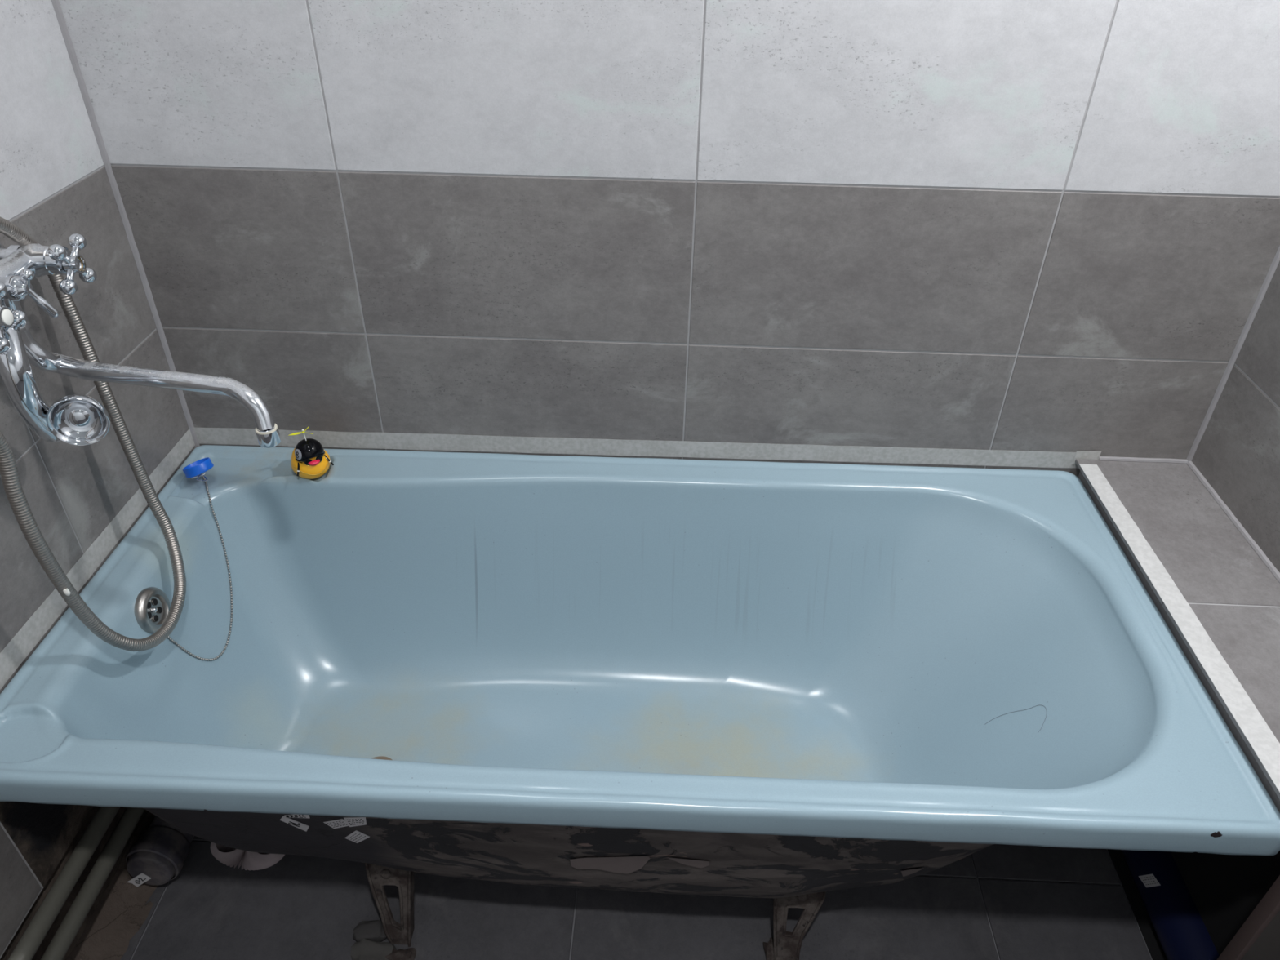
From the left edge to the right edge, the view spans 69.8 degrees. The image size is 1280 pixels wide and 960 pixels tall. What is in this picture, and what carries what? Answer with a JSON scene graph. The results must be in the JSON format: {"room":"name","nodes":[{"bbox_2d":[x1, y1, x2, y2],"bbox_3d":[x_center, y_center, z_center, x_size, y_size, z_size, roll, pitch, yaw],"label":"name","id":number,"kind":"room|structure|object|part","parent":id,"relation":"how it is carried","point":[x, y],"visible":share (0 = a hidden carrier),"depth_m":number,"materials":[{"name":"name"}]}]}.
{"room":"bathroom","nodes":[
{"label":"bathroom","id":0,"kind":"room"},
{"bbox_2d":[0,0,195,958],"bbox_3d":[-1.005,0.014,0.491,0.120,2.140,2.350,2,36,2],"label":"wall","id":1,"kind":"structure","parent":0,"point":[55,184],"depth_m":1.43,"materials":[{"name":"tile"}]},
{"bbox_2d":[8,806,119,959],"bbox_3d":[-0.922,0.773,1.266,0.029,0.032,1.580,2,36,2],"label":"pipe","id":2,"kind":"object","parent":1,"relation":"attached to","point":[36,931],"visible":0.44,"depth_m":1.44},
{"bbox_2d":[0,805,148,959],"bbox_3d":[-1.028,0.974,1.178,0.108,0.220,2.350,2,36,2],"label":"pipes","id":3,"kind":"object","parent":1,"relation":"attached to","point":[43,946],"depth_m":1.54,"materials":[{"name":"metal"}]},
{"bbox_2d":[0,428,195,689],"bbox_3d":[-0.920,0.140,1.528,0.001,0.046,0.797,2,36,2],"label":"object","id":4,"kind":"object","parent":1,"relation":"attached to","point":[24,642],"visible":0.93,"depth_m":1.53,"materials":[{"name":"plastic"}]},
{"bbox_2d":[0,233,280,448],"bbox_3d":[-0.713,-0.186,1.258,0.408,0.270,0.250,2,36,2],"label":"mixer tap","id":5,"kind":"object","parent":1,"relation":"attached to","point":[19,265],"visible":0.96,"depth_m":1.28,"materials":[{"name":"silver metal"}]},
{"bbox_3d":[-0.803,-0.219,1.145,0.012,0.023,0.020,2,36,2],"label":"arm","id":6,"kind":"part","parent":5,"relation":"part of","materials":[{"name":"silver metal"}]},
{"bbox_3d":[-0.804,-0.188,1.150,0.012,0.023,0.020,2,36,2],"label":"arm","id":7,"kind":"part","parent":5,"relation":"part of","materials":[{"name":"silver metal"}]},
{"bbox_3d":[-0.802,-0.204,1.148,0.022,0.026,0.026,2,36,2],"label":"cross handle","id":8,"kind":"part","parent":5,"relation":"part of","materials":[{"name":"silver metal"}]},
{"bbox_3d":[-0.797,-0.246,1.216,0.029,0.072,0.015,-19,40,-25],"label":"diverter lever","id":9,"kind":"part","parent":5,"relation":"part of","materials":[{"name":"silver metal"}]},
{"bbox_2d":[0,306,110,445],"bbox_3d":[-0.795,-0.135,1.239,0.101,0.215,0.112,-20,41,-27],"label":"shower","id":10,"kind":"object","parent":5,"relation":"hanging from","point":[78,420],"visible":0.98,"depth_m":1.23,"materials":[{"name":"silver metal"}]},
{"bbox_3d":[-0.816,-0.128,1.230,0.094,0.215,0.093,16,38,20],"label":"handle","id":11,"kind":"part","parent":10,"relation":"part of","materials":[{"name":"silver metal"}]},
{"bbox_3d":[-0.796,-0.306,1.272,0.012,0.022,0.022,2,36,2],"label":"arm","id":12,"kind":"part","parent":5,"relation":"part of","materials":[{"name":"silver metal"}]},
{"bbox_3d":[-0.796,-0.288,1.283,0.012,0.022,0.022,2,36,2],"label":"arm","id":13,"kind":"part","parent":5,"relation":"part of","materials":[{"name":"silver metal"}]},
{"bbox_3d":[-0.794,-0.303,1.287,0.022,0.026,0.026,2,36,2],"label":"cross handle","id":14,"kind":"part","parent":5,"relation":"part of","materials":[{"name":"silver metal"}]},
{"bbox_3d":[-0.795,-0.318,1.290,0.012,0.022,0.022,2,36,2],"label":"arm","id":15,"kind":"part","parent":5,"relation":"part of","materials":[{"name":"silver metal"}]},
{"bbox_2d":[76,257,83,271],"bbox_3d":[-0.789,-0.303,1.287,0.004,0.019,0.019,1,36,0],"label":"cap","id":16,"kind":"object","parent":5,"relation":"attached to","point":[79,260],"depth_m":1.29,"materials":[{"name":"silver metal"}]},
{"bbox_3d":[-0.795,-0.299,1.302,0.012,0.022,0.022,2,36,2],"label":"arm","id":17,"kind":"part","parent":5,"relation":"part of","materials":[{"name":"silver metal"}]},
{"bbox_2d":[0,216,186,651],"bbox_3d":[-0.812,-0.051,1.330,0.100,0.698,0.388,-5,36,-8],"label":"shower hose","id":18,"kind":"object","parent":5,"relation":"attached to","point":[17,500],"visible":0.88,"depth_m":1.38,"materials":[{"name":"silver metal"}]},
{"bbox_3d":[-0.690,-0.149,1.291,0.357,0.140,0.062,5,36,5],"label":"spout","id":19,"kind":"part","parent":5,"relation":"part of","materials":[{"name":"silver metal"}]},
{"bbox_2d":[64,811,1167,959],"bbox_3d":[0.024,1.111,1.232,2.217,0.162,2.570,2,36,2],"label":"floor","id":20,"kind":"structure","parent":0,"point":[997,901],"depth_m":1.65,"materials":[{"name":"grey tile"}]},
{"bbox_2d":[125,815,194,886],"bbox_3d":[-0.872,0.568,1.851,0.103,0.118,0.505,2,36,2],"label":"pipe","id":21,"kind":"object","parent":20,"relation":"on","point":[159,854],"visible":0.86,"depth_m":1.65,"materials":[{"name":"plastic"}]},
{"bbox_2d":[135,877,146,884],"bbox_3d":[-0.901,0.723,1.655,0.023,0.017,0.003,1,36,0],"label":"print","id":22,"kind":"object","parent":21,"relation":"attached to","point":[138,880],"depth_m":1.65},
{"bbox_2d":[352,920,386,942],"bbox_3d":[-0.472,0.795,1.610,0.063,0.030,0.039,2,36,2],"label":"lump","id":23,"kind":"object","parent":20,"relation":"on","point":[371,930],"visible":0.94,"depth_m":1.60,"materials":[{"name":"grey"}]},
{"bbox_2d":[351,938,396,959],"bbox_3d":[-0.459,0.818,1.581,0.081,0.026,0.051,2,36,2],"label":"lump","id":24,"kind":"object","parent":20,"relation":"on","point":[366,948],"visible":1,"depth_m":1.58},
{"bbox_2d":[384,947,416,959],"bbox_3d":[-0.413,0.825,1.579,0.054,0.025,0.036,2,36,2],"label":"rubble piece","id":25,"kind":"object","parent":20,"relation":"on","point":[410,953],"visible":1,"depth_m":1.57,"materials":[{"name":"stone"}]},
{"bbox_2d":[0,444,1279,959],"bbox_3d":[-0.042,0.426,1.681,1.767,0.607,0.808,2,36,2],"label":"bathtub","id":26,"kind":"object","parent":20,"relation":"on","point":[782,682],"visible":0.98,"depth_m":1.72,"materials":[{"name":"blue metal"}]},
{"bbox_2d":[133,586,170,633],"bbox_3d":[-0.826,0.221,1.555,0.034,0.079,0.079,2,36,2],"label":"grille","id":27,"kind":"object","parent":26,"relation":"attached to","point":[152,605],"visible":0.95,"depth_m":1.54,"materials":[{"name":"silver metal"}]},
{"bbox_3d":[-0.825,0.221,1.554,0.011,0.046,0.047,2,36,2],"label":"strainer plate","id":28,"kind":"part","parent":27,"relation":"part of","materials":[{"name":"silver metal"}]},
{"bbox_2d":[167,457,232,661],"bbox_3d":[-0.811,0.150,1.702,0.069,0.263,0.342,-5,36,-9],"label":"plug","id":29,"kind":"object","parent":26,"relation":"on","point":[201,466],"visible":0.98,"depth_m":1.74,"materials":[{"name":"blue plastic"}]},
{"bbox_2d":[210,842,284,870],"bbox_3d":[-0.693,0.662,1.645,0.138,0.058,0.074,2,36,2],"label":"hose","id":30,"kind":"object","parent":26,"relation":"attached to","point":[229,856],"visible":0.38,"depth_m":1.61,"materials":[{"name":"plastic"}]},
{"bbox_2d":[280,815,309,831],"bbox_3d":[-0.523,0.522,1.392,0.044,0.046,0.006,2,36,2],"label":"paper label","id":31,"kind":"object","parent":26,"relation":"attached to","point":[304,827],"visible":1,"depth_m":1.39,"materials":[{"name":"white paper"}]},
{"bbox_2d":[288,821,300,826],"bbox_3d":[-0.524,0.522,1.390,0.018,0.014,0.003,2,36,2],"label":"print","id":32,"kind":"object","parent":31,"relation":"on","point":[295,824],"depth_m":1.39},
{"bbox_2d":[284,813,310,818],"bbox_3d":[-0.515,0.501,1.371,0.044,0.021,0.002,5,36,5],"label":"paper label","id":33,"kind":"object","parent":26,"relation":"attached to","point":[293,815],"visible":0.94,"depth_m":1.37,"materials":[{"name":"white paper"}]},
{"bbox_2d":[285,814,306,817],"bbox_3d":[-0.515,0.502,1.372,0.032,0.014,0.002,5,36,5],"label":"print","id":34,"kind":"object","parent":33,"relation":"on","point":[286,815],"depth_m":1.37},
{"bbox_2d":[288,426,333,479],"bbox_3d":[-0.639,-0.055,1.769,0.073,0.110,0.082,-20,40,-26],"label":"rubber duck","id":35,"kind":"object","parent":26,"relation":"on","point":[309,460],"visible":1,"depth_m":1.75},
{"bbox_3d":[-0.651,-0.087,1.730,0.026,0.003,0.006,-17,39,-23],"label":"blade","id":36,"kind":"part","parent":35,"relation":"part of","materials":[{"name":"yellow plastic"}]},
{"bbox_3d":[-0.627,-0.024,1.767,0.070,0.018,0.031,-20,41,-27],"label":"neck chain","id":37,"kind":"part","parent":35,"relation":"part of","materials":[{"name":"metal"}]},
{"bbox_2d":[323,818,350,828],"bbox_3d":[-0.454,0.515,1.375,0.044,0.034,0.003,6,36,7],"label":"paper label","id":38,"kind":"object","parent":26,"relation":"attached to","point":[335,824],"visible":1,"depth_m":1.37,"materials":[{"name":"white paper"}]},
{"bbox_2d":[327,821,345,827],"bbox_3d":[-0.454,0.516,1.375,0.033,0.022,0.002,6,36,7],"label":"print","id":39,"kind":"object","parent":38,"relation":"on","point":[332,824],"depth_m":1.38},
{"bbox_2d":[343,817,366,826],"bbox_3d":[-0.422,0.509,1.364,0.035,0.036,0.004,5,36,6],"label":"paper label","id":40,"kind":"object","parent":26,"relation":"attached to","point":[353,821],"visible":1,"depth_m":1.36,"materials":[{"name":"white paper"}]},
{"bbox_2d":[346,818,363,825],"bbox_3d":[-0.422,0.508,1.363,0.027,0.023,0.003,6,36,7],"label":"print","id":41,"kind":"object","parent":40,"relation":"on","point":[351,821],"depth_m":1.36},
{"bbox_2d":[344,830,369,843],"bbox_3d":[-0.431,0.544,1.398,0.043,0.045,0.006,9,36,11],"label":"paper label","id":42,"kind":"object","parent":26,"relation":"attached to","point":[357,837],"visible":1,"depth_m":1.40,"materials":[{"name":"white paper"}]},
{"bbox_2d":[763,937,786,959],"bbox_3d":[0.234,0.827,1.589,0.040,0.025,0.067,2,36,2],"label":"rubble piece","id":43,"kind":"object","parent":20,"relation":"on","point":[768,947],"visible":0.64,"depth_m":1.59,"materials":[{"name":"stone"}]},
{"bbox_2d":[1120,849,1218,959],"bbox_3d":[0.949,0.818,1.551,0.096,0.096,0.610,2,36,2],"label":"pipe","id":44,"kind":"object","parent":20,"relation":"on","point":[1180,930],"visible":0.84,"depth_m":1.60,"materials":[{"name":"blue plastic"}]},
{"bbox_2d":[1075,456,1279,959],"bbox_3d":[0.943,0.442,1.633,0.224,0.612,0.831,2,36,2],"label":"tiled ledge","id":45,"kind":"object","parent":20,"relation":"on","point":[1230,584],"visible":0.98,"depth_m":1.51,"materials":[{"name":"tile"}]},
{"bbox_2d":[1079,463,1279,792],"bbox_3d":[0.855,0.199,1.456,0.042,0.001,0.790,2,36,2],"label":"trim strip","id":46,"kind":"object","parent":45,"relation":"on","point":[1264,744],"visible":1,"depth_m":1.40,"materials":[{"name":"plastic"}]},
{"bbox_3d":[0.939,0.697,1.320,0.180,0.560,0.017,2,36,2],"label":"panel","id":47,"kind":"part","parent":45,"relation":"part of","materials":[{"name":"grey tile"}]},
{"bbox_2d":[51,0,1279,476],"bbox_3d":[0.094,-0.573,1.527,2.217,2.360,0.128,2,36,2],"label":"wall","id":48,"kind":"structure","parent":0,"point":[1032,225],"depth_m":1.54,"materials":[{"name":"tile"}]},
{"bbox_2d":[194,427,1079,468],"bbox_3d":[-0.005,-0.063,1.826,1.800,0.055,0.001,2,36,2],"label":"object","id":49,"kind":"object","parent":48,"relation":"attached to","point":[227,436],"visible":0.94,"depth_m":1.82,"materials":[{"name":"plastic"}]},
{"bbox_2d":[1072,450,1101,463],"bbox_3d":[0.873,-0.044,1.791,0.047,0.032,0.001,2,36,2],"label":"tape","id":50,"kind":"object","parent":48,"relation":"attached to","point":[1094,455],"visible":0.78,"depth_m":1.79,"materials":[{"name":"paper"}]},
{"bbox_2d":[1191,261,1279,572],"bbox_3d":[1.088,0.181,0.498,0.120,2.360,2.350,2,36,2],"label":"wall","id":51,"kind":"structure","parent":0,"point":[1237,452],"depth_m":1.60,"materials":[{"name":"tile"}]}
]}

